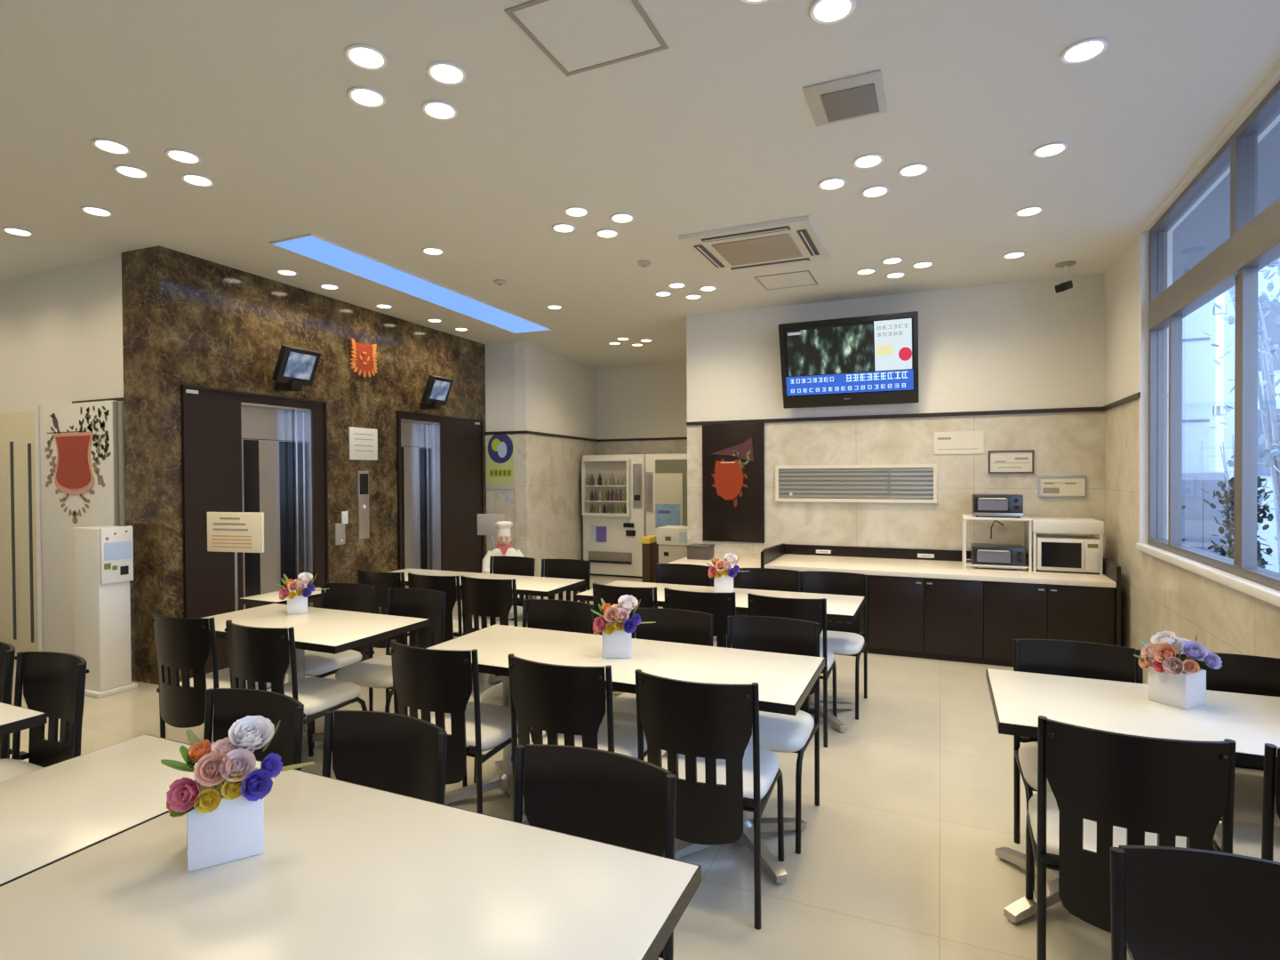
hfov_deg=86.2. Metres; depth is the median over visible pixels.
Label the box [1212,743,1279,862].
dining chair
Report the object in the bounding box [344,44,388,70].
recessed light
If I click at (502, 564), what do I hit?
dining chair
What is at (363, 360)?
crest
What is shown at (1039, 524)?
shelf
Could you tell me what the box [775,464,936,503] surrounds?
air vent
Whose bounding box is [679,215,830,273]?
air conditioner
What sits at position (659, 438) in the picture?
trim
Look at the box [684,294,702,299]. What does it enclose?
recessed light
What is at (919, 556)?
socket
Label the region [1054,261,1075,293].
security camera
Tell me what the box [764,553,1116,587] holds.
countertop
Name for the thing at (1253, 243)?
window
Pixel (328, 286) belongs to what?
recessed light
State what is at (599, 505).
bottle
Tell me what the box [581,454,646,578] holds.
vending machine
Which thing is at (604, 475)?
bottle
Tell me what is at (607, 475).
bottle
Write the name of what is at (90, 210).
recessed light
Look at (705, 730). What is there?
dining chair
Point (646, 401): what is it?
wall
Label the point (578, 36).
ceiling hatch
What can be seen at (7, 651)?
dining chair
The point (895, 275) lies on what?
recessed light
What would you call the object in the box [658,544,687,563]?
stand
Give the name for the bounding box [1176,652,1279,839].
dining chair
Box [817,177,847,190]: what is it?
recessed light
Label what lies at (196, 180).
recessed light
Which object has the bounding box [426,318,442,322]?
recessed light
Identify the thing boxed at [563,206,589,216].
recessed light
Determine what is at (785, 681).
dining table
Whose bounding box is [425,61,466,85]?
recessed light
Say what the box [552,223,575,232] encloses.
recessed light
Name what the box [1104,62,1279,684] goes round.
wall
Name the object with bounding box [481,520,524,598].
statue
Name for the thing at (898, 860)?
floor
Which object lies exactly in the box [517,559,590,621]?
dining chair
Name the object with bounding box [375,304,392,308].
recessed light
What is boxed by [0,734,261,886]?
dining table
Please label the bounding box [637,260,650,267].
smoke detector
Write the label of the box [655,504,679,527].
picture
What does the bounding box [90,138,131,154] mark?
recessed light
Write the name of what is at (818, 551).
socket
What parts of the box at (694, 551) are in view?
lid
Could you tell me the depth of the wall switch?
6.41 m
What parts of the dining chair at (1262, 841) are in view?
leg, seat, leg, backrest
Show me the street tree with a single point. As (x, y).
(1268, 406)
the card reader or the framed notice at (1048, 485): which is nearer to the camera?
the framed notice at (1048, 485)
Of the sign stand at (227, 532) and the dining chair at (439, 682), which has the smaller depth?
the dining chair at (439, 682)
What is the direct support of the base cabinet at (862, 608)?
on the floor
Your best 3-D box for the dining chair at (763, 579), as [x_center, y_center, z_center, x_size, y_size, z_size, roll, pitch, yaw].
[0.825,1.036,4.618,0.433,0.813,0.525,0,1,25]
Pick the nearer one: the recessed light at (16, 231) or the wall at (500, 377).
the recessed light at (16, 231)
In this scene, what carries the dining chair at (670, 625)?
on the floor
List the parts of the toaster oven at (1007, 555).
handle, door, door glass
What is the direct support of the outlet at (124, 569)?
attached to the water dispenser
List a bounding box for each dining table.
[0,702,47,735]
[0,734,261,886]
[0,768,701,959]
[200,603,429,747]
[238,586,325,682]
[388,568,585,684]
[425,624,824,885]
[575,580,865,733]
[985,668,1279,924]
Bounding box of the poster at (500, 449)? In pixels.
[485,433,515,488]
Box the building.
[1182,258,1279,572]
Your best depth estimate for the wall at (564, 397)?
9.20 m
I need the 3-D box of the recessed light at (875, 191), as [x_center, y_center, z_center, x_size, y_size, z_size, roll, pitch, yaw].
[1.363,-1.667,3.963,0.160,0.012,0.160,0,1,24]
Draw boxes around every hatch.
[504,0,668,76]
[754,270,817,290]
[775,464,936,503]
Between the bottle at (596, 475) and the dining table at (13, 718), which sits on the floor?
the dining table at (13, 718)
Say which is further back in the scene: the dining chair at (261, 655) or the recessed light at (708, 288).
the recessed light at (708, 288)
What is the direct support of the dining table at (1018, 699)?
on the floor
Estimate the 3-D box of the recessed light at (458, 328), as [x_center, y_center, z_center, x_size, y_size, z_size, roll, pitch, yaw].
[-2.006,-1.689,7.683,0.160,0.012,0.160,0,1,24]
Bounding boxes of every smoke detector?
[494,279,506,285]
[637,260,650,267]
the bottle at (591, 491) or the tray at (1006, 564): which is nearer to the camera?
the tray at (1006, 564)
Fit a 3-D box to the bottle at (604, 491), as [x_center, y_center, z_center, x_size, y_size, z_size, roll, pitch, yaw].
[-0.514,0.218,9.793,0.042,0.160,0.042,0,1,24]
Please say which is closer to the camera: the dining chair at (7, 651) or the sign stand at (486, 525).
the dining chair at (7, 651)
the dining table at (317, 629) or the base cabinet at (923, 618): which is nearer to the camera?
the dining table at (317, 629)
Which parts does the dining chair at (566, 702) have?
leg, backrest, seat, leg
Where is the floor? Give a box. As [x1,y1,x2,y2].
[9,575,1222,959]
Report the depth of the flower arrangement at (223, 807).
1.42 m
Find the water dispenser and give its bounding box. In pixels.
[72,525,137,697]
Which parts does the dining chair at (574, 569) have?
seat, leg, backrest, leg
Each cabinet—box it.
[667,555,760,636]
[800,571,868,653]
[868,575,983,663]
[983,581,1114,666]
[1181,472,1229,556]
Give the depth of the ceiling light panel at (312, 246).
5.72 m
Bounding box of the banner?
[702,423,764,543]
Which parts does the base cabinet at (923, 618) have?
door, door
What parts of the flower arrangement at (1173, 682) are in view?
pot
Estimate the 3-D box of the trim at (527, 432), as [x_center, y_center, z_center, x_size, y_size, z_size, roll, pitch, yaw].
[-1.028,-0.604,9.582,0.018,0.034,2.487,0,1,17]
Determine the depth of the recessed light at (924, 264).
5.36 m
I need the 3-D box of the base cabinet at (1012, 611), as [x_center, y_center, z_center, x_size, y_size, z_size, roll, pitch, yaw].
[3.200,1.093,5.477,0.848,0.649,0.866,0,1,24]
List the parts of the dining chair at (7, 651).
leg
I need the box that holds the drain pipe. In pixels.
[1212,292,1226,471]
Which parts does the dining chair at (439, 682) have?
leg, backrest, leg, seat, leg, leg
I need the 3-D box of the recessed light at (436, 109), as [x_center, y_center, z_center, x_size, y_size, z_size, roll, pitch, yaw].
[-0.891,-1.643,3.048,0.160,0.012,0.160,0,1,24]
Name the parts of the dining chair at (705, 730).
leg, backrest, seat, leg, leg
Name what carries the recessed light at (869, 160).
in the ceiling
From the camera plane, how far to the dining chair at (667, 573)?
5.10 m
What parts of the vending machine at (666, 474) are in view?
coin panel, poster panel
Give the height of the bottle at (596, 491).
0.160 m
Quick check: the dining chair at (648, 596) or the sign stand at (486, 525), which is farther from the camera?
the sign stand at (486, 525)
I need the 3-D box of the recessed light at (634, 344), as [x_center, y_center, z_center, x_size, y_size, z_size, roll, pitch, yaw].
[-0.034,-1.713,8.678,0.160,0.012,0.160,0,1,24]
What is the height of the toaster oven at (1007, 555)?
0.185 m
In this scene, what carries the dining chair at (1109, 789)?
on the floor
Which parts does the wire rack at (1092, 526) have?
post, post, post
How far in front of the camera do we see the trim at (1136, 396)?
5.03 m
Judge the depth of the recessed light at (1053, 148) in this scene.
3.44 m
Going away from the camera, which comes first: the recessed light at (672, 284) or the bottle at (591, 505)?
the recessed light at (672, 284)
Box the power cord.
[990,520,1004,539]
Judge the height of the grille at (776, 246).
0.008 m
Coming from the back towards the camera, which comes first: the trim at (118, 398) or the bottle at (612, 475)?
the bottle at (612, 475)
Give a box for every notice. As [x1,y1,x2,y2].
[349,426,377,460]
[934,431,983,454]
[988,449,1034,473]
[1038,475,1087,497]
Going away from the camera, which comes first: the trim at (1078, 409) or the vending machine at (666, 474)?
the trim at (1078, 409)
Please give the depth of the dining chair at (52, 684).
2.64 m
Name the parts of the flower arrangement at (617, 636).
pot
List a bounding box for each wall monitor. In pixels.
[272,344,320,391]
[420,374,453,409]
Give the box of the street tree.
[1200,257,1279,573]
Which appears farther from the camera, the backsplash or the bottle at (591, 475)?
the bottle at (591, 475)
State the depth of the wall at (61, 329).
5.34 m
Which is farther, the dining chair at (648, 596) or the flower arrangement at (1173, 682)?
the dining chair at (648, 596)
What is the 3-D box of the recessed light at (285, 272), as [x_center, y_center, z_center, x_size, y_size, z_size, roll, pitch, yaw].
[-2.826,-1.659,5.482,0.160,0.012,0.160,0,1,24]
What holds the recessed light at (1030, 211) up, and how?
in the ceiling
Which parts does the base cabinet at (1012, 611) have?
door, door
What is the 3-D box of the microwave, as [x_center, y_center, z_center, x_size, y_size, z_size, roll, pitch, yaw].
[3.406,0.591,5.484,0.426,0.270,0.335,0,1,24]
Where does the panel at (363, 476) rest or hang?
attached to the wall at (188, 319)
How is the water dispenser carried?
on the floor
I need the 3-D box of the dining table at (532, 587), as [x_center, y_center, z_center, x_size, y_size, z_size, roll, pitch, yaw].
[-1.288,1.098,5.202,1.695,0.700,0.540,0,1,24]
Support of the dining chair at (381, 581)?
on the floor
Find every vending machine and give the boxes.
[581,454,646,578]
[646,453,687,535]
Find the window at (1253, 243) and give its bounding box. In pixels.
[1136,80,1279,607]
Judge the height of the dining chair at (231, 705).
0.813 m
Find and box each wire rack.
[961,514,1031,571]
[1027,517,1103,575]
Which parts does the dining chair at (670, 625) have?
seat, leg, backrest, leg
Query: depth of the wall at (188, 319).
5.44 m
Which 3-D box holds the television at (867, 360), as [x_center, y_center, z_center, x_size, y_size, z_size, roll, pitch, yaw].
[1.915,-1.081,6.312,1.210,0.784,0.331,0,1,24]
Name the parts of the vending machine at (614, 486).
display frame, coin panel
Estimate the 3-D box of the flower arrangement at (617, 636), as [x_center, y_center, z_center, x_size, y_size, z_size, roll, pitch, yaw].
[-0.074,0.635,3.000,0.286,0.259,0.195,0,1,0]
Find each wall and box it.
[0,254,123,656]
[121,245,486,684]
[484,340,533,558]
[513,340,597,576]
[596,362,687,455]
[686,272,1104,557]
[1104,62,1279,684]
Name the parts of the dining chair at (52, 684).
leg, seat, backrest, leg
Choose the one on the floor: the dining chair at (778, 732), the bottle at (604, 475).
the dining chair at (778, 732)
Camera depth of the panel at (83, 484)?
5.24 m
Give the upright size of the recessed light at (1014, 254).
0.012 m
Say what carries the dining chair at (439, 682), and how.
on the floor
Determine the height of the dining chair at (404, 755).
0.813 m
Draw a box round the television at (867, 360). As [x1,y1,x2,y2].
[778,311,919,408]
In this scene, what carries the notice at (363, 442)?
attached to the wall at (188, 319)
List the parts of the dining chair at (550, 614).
leg, seat, leg, backrest, leg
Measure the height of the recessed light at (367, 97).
0.012 m
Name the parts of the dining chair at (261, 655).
leg, backrest, leg, leg, seat, leg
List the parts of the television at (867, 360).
panel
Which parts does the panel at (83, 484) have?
trim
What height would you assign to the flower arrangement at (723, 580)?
0.259 m
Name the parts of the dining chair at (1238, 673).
backrest, seat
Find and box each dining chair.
[0,641,16,759]
[0,651,88,782]
[151,611,285,738]
[203,688,305,770]
[224,619,367,756]
[286,583,375,747]
[321,710,447,804]
[331,588,446,751]
[357,568,409,647]
[390,639,533,813]
[408,572,497,676]
[460,575,522,635]
[461,555,535,621]
[473,599,594,783]
[508,653,647,811]
[512,744,676,959]
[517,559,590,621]
[592,583,657,635]
[601,608,713,727]
[634,669,783,929]
[655,563,711,607]
[664,587,735,647]
[726,568,799,639]
[726,616,820,854]
[747,592,836,747]
[800,570,867,719]
[1013,639,1143,890]
[1025,715,1235,959]
[1110,845,1279,959]
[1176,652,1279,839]
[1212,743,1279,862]
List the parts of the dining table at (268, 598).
mounting plate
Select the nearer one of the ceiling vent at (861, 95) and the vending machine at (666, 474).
the ceiling vent at (861, 95)
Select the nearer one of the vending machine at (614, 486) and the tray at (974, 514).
the tray at (974, 514)
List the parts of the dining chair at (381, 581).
leg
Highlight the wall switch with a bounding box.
[341,511,348,524]
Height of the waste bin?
0.700 m
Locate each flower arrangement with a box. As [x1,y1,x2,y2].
[160,715,314,871]
[275,572,328,614]
[591,594,655,658]
[705,552,750,592]
[1133,630,1222,709]
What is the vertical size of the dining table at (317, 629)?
0.700 m
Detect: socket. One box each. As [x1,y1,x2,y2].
[505,493,510,501]
[816,549,831,553]
[917,553,934,558]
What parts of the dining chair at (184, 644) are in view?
leg, backrest, leg, seat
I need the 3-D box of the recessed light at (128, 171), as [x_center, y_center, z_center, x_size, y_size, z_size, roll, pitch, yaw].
[-2.707,-1.639,3.646,0.160,0.012,0.160,0,1,24]
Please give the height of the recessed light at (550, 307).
0.012 m
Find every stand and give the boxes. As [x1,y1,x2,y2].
[207,512,263,610]
[477,513,504,549]
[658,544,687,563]
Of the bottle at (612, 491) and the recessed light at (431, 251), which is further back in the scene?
the bottle at (612, 491)
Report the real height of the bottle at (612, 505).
0.130 m
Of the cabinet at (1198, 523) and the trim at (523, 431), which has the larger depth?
the cabinet at (1198, 523)
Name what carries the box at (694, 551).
on the dining table at (743, 562)
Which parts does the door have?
frame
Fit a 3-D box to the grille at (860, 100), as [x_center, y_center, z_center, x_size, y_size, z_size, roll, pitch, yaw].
[0.919,-1.645,2.992,0.220,0.006,0.240,0,1,24]
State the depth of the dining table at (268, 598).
4.44 m
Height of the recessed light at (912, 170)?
0.012 m
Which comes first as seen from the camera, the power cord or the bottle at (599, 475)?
the power cord
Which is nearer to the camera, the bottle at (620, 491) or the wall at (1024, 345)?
the wall at (1024, 345)
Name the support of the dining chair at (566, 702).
on the floor
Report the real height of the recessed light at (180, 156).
0.012 m
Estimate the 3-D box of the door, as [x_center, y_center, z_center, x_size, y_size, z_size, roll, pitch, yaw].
[-5.241,0.437,5.659,1.090,2.060,0.044,0,1,24]
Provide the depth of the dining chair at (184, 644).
3.30 m
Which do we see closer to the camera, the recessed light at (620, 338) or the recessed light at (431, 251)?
the recessed light at (431, 251)
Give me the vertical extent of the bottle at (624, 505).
0.130 m
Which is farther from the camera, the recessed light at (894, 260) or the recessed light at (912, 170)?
the recessed light at (894, 260)
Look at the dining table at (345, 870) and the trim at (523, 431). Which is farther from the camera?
the trim at (523, 431)
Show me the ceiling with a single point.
(715, 129)
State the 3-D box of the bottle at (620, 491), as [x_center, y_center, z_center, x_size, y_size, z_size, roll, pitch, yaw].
[-0.276,0.218,9.688,0.042,0.160,0.042,0,1,24]
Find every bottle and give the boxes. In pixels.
[586,473,589,485]
[586,489,589,500]
[590,473,593,485]
[590,489,593,500]
[590,504,593,512]
[594,473,597,485]
[594,489,597,500]
[598,473,601,485]
[598,489,601,500]
[598,504,601,512]
[602,473,605,485]
[602,489,605,501]
[606,473,609,485]
[606,489,609,501]
[610,473,613,485]
[610,489,613,501]
[610,504,614,512]
[615,473,617,485]
[615,489,617,501]
[618,473,622,485]
[618,489,622,501]
[618,504,622,513]
[623,473,625,485]
[623,489,625,501]
[623,504,626,513]
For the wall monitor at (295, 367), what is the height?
0.347 m
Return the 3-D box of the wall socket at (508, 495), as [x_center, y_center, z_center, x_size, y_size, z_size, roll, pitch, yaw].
[-1.637,0.212,8.505,0.060,0.100,0.009,0,1,24]
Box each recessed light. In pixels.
[1,226,33,236]
[80,206,112,216]
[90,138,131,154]
[112,164,150,178]
[164,148,201,164]
[180,173,215,186]
[275,269,297,275]
[320,283,339,289]
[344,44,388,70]
[346,86,386,107]
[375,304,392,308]
[421,100,458,119]
[421,247,444,255]
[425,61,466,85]
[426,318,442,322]
[454,327,468,331]
[546,304,562,309]
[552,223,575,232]
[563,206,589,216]
[595,229,618,238]
[608,341,621,344]
[609,213,634,223]
[616,336,629,340]
[631,343,643,345]
[640,338,652,342]
[654,291,671,296]
[667,282,686,287]
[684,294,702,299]
[698,285,717,291]
[739,0,768,4]
[808,0,855,23]
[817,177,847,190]
[852,153,884,168]
[856,268,876,274]
[860,185,889,197]
[880,256,903,263]
[885,272,905,278]
[897,162,929,176]
[912,261,934,268]
[1002,251,1026,258]
[1014,206,1043,216]
[1032,142,1068,158]
[1059,37,1108,63]
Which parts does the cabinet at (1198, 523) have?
door, door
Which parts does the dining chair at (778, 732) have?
leg, backrest, seat, leg, leg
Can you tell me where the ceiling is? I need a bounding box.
[0,0,1279,368]
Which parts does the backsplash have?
panel, panel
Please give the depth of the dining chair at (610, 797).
1.68 m
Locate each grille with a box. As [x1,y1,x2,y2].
[711,233,802,265]
[820,83,879,121]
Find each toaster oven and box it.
[970,543,1025,570]
[971,493,1023,518]
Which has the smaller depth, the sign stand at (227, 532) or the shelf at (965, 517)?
the sign stand at (227, 532)
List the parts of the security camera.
arm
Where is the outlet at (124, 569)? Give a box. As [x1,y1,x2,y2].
[120,565,128,575]
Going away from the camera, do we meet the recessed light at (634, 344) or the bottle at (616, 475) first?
the recessed light at (634, 344)
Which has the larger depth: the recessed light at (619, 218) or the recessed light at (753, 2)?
the recessed light at (619, 218)
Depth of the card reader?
6.37 m
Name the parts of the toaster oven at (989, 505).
handle, door, door glass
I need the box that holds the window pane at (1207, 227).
[1172,120,1279,283]
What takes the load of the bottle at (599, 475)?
on the vending machine at (614, 486)
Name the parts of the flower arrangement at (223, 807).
pot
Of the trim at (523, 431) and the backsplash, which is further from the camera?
the trim at (523, 431)
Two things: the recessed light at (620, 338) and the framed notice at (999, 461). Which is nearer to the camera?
the framed notice at (999, 461)
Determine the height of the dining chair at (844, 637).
0.813 m
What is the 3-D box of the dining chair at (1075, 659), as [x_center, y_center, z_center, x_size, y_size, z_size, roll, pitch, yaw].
[1.635,1.055,2.514,0.433,0.813,0.525,0,1,24]
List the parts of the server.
panel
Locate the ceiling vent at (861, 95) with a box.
[803,70,887,126]
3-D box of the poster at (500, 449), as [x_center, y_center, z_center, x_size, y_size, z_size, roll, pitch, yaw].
[-1.738,-0.238,8.537,0.500,0.700,0.019,0,1,24]
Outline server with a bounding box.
[656,525,687,545]
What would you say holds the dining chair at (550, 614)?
on the floor
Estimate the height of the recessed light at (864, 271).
0.012 m
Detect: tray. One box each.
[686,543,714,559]
[972,563,1025,569]
[973,512,1023,516]
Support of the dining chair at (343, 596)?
on the floor
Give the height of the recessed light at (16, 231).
0.012 m
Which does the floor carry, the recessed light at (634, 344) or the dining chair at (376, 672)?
the dining chair at (376, 672)
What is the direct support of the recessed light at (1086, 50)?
in the ceiling
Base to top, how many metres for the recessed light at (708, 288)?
0.012 m
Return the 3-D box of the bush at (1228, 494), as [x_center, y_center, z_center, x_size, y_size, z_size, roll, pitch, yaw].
[6.993,0.486,7.953,0.780,2.072,0.780,0,1,24]
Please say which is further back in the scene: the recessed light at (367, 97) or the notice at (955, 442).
the notice at (955, 442)
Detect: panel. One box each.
[40,400,125,654]
[269,232,552,333]
[357,471,369,539]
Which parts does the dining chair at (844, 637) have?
leg, backrest, seat, leg, leg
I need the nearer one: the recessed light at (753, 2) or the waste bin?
the recessed light at (753, 2)
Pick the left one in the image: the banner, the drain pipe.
the banner
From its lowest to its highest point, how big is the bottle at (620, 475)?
0.170 m
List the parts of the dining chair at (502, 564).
leg, seat, backrest, leg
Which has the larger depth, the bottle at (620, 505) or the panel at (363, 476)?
the bottle at (620, 505)
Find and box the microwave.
[1032,534,1100,574]
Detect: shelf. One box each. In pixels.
[961,514,1031,520]
[1027,517,1103,534]
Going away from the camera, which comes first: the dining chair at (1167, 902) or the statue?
the dining chair at (1167, 902)
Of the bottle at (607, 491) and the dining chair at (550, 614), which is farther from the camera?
the bottle at (607, 491)
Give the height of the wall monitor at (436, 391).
0.347 m
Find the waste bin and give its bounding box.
[641,535,658,583]
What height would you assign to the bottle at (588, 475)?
0.170 m
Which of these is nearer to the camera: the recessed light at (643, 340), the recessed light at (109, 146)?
the recessed light at (109, 146)
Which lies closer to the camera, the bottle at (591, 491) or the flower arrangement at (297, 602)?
the flower arrangement at (297, 602)
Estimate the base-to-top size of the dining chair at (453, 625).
0.813 m
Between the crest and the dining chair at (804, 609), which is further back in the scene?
the crest
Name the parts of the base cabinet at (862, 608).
door, door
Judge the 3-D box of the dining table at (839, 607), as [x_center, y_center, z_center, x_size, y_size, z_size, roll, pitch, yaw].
[0.506,1.096,4.430,1.760,0.700,0.630,0,1,24]
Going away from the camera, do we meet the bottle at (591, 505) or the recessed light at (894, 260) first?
the recessed light at (894, 260)
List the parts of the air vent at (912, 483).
guide rail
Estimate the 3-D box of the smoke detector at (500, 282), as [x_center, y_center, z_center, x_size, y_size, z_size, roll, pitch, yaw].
[-1.180,-1.660,5.771,0.104,0.036,0.104,0,1,24]
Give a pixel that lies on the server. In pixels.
(668, 534)
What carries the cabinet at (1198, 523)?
on the paving
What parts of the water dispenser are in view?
plate, control panel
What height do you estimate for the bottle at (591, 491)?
0.160 m
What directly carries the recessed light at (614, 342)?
in the ceiling
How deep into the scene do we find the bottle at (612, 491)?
9.73 m
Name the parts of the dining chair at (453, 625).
backrest, leg, seat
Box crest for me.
[349,338,377,377]
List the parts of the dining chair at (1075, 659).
leg, leg, seat, backrest, leg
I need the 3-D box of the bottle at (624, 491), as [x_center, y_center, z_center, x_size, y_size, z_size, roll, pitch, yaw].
[-0.217,0.218,9.662,0.042,0.160,0.042,0,1,24]
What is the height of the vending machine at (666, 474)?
1.750 m
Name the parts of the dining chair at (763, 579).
leg, backrest, leg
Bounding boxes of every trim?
[72,397,123,403]
[484,430,525,434]
[526,430,598,441]
[598,437,687,441]
[686,406,1102,425]
[1102,392,1140,410]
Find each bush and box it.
[1181,504,1186,541]
[1200,434,1278,568]
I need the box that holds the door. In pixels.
[0,405,43,655]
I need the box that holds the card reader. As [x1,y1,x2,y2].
[334,523,345,545]
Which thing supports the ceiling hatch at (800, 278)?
attached to the ceiling
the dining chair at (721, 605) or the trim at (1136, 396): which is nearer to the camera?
the dining chair at (721, 605)
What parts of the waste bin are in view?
lid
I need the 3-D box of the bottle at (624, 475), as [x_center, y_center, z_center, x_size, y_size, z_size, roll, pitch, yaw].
[-0.218,-0.007,9.659,0.042,0.170,0.042,0,1,24]
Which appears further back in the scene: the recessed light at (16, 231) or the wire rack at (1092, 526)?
the wire rack at (1092, 526)
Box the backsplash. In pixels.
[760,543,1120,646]
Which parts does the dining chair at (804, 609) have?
leg, backrest, leg, seat, leg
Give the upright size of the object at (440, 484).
2.155 m
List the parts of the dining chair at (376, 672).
seat, leg, leg, backrest, leg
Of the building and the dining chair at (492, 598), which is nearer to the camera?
the dining chair at (492, 598)
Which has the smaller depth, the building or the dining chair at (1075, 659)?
the dining chair at (1075, 659)
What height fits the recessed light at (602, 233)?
0.012 m
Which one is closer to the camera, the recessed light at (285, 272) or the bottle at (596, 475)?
the recessed light at (285, 272)
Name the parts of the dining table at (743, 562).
door, door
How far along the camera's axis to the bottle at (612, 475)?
9.72 m
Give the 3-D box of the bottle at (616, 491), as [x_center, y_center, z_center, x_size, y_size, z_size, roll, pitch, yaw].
[-0.336,0.218,9.714,0.042,0.160,0.042,0,1,24]
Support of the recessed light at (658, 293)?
in the ceiling
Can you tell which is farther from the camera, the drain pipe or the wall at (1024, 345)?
the drain pipe
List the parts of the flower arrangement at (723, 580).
pot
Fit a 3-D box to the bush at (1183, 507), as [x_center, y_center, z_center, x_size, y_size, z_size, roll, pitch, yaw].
[5.518,0.642,7.336,0.596,1.843,0.767,0,1,24]
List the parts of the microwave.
door, door glass, control panel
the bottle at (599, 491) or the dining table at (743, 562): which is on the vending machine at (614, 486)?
the bottle at (599, 491)
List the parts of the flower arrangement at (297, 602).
pot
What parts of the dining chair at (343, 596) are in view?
leg, seat, leg, backrest, leg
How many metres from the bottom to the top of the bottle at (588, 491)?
0.160 m

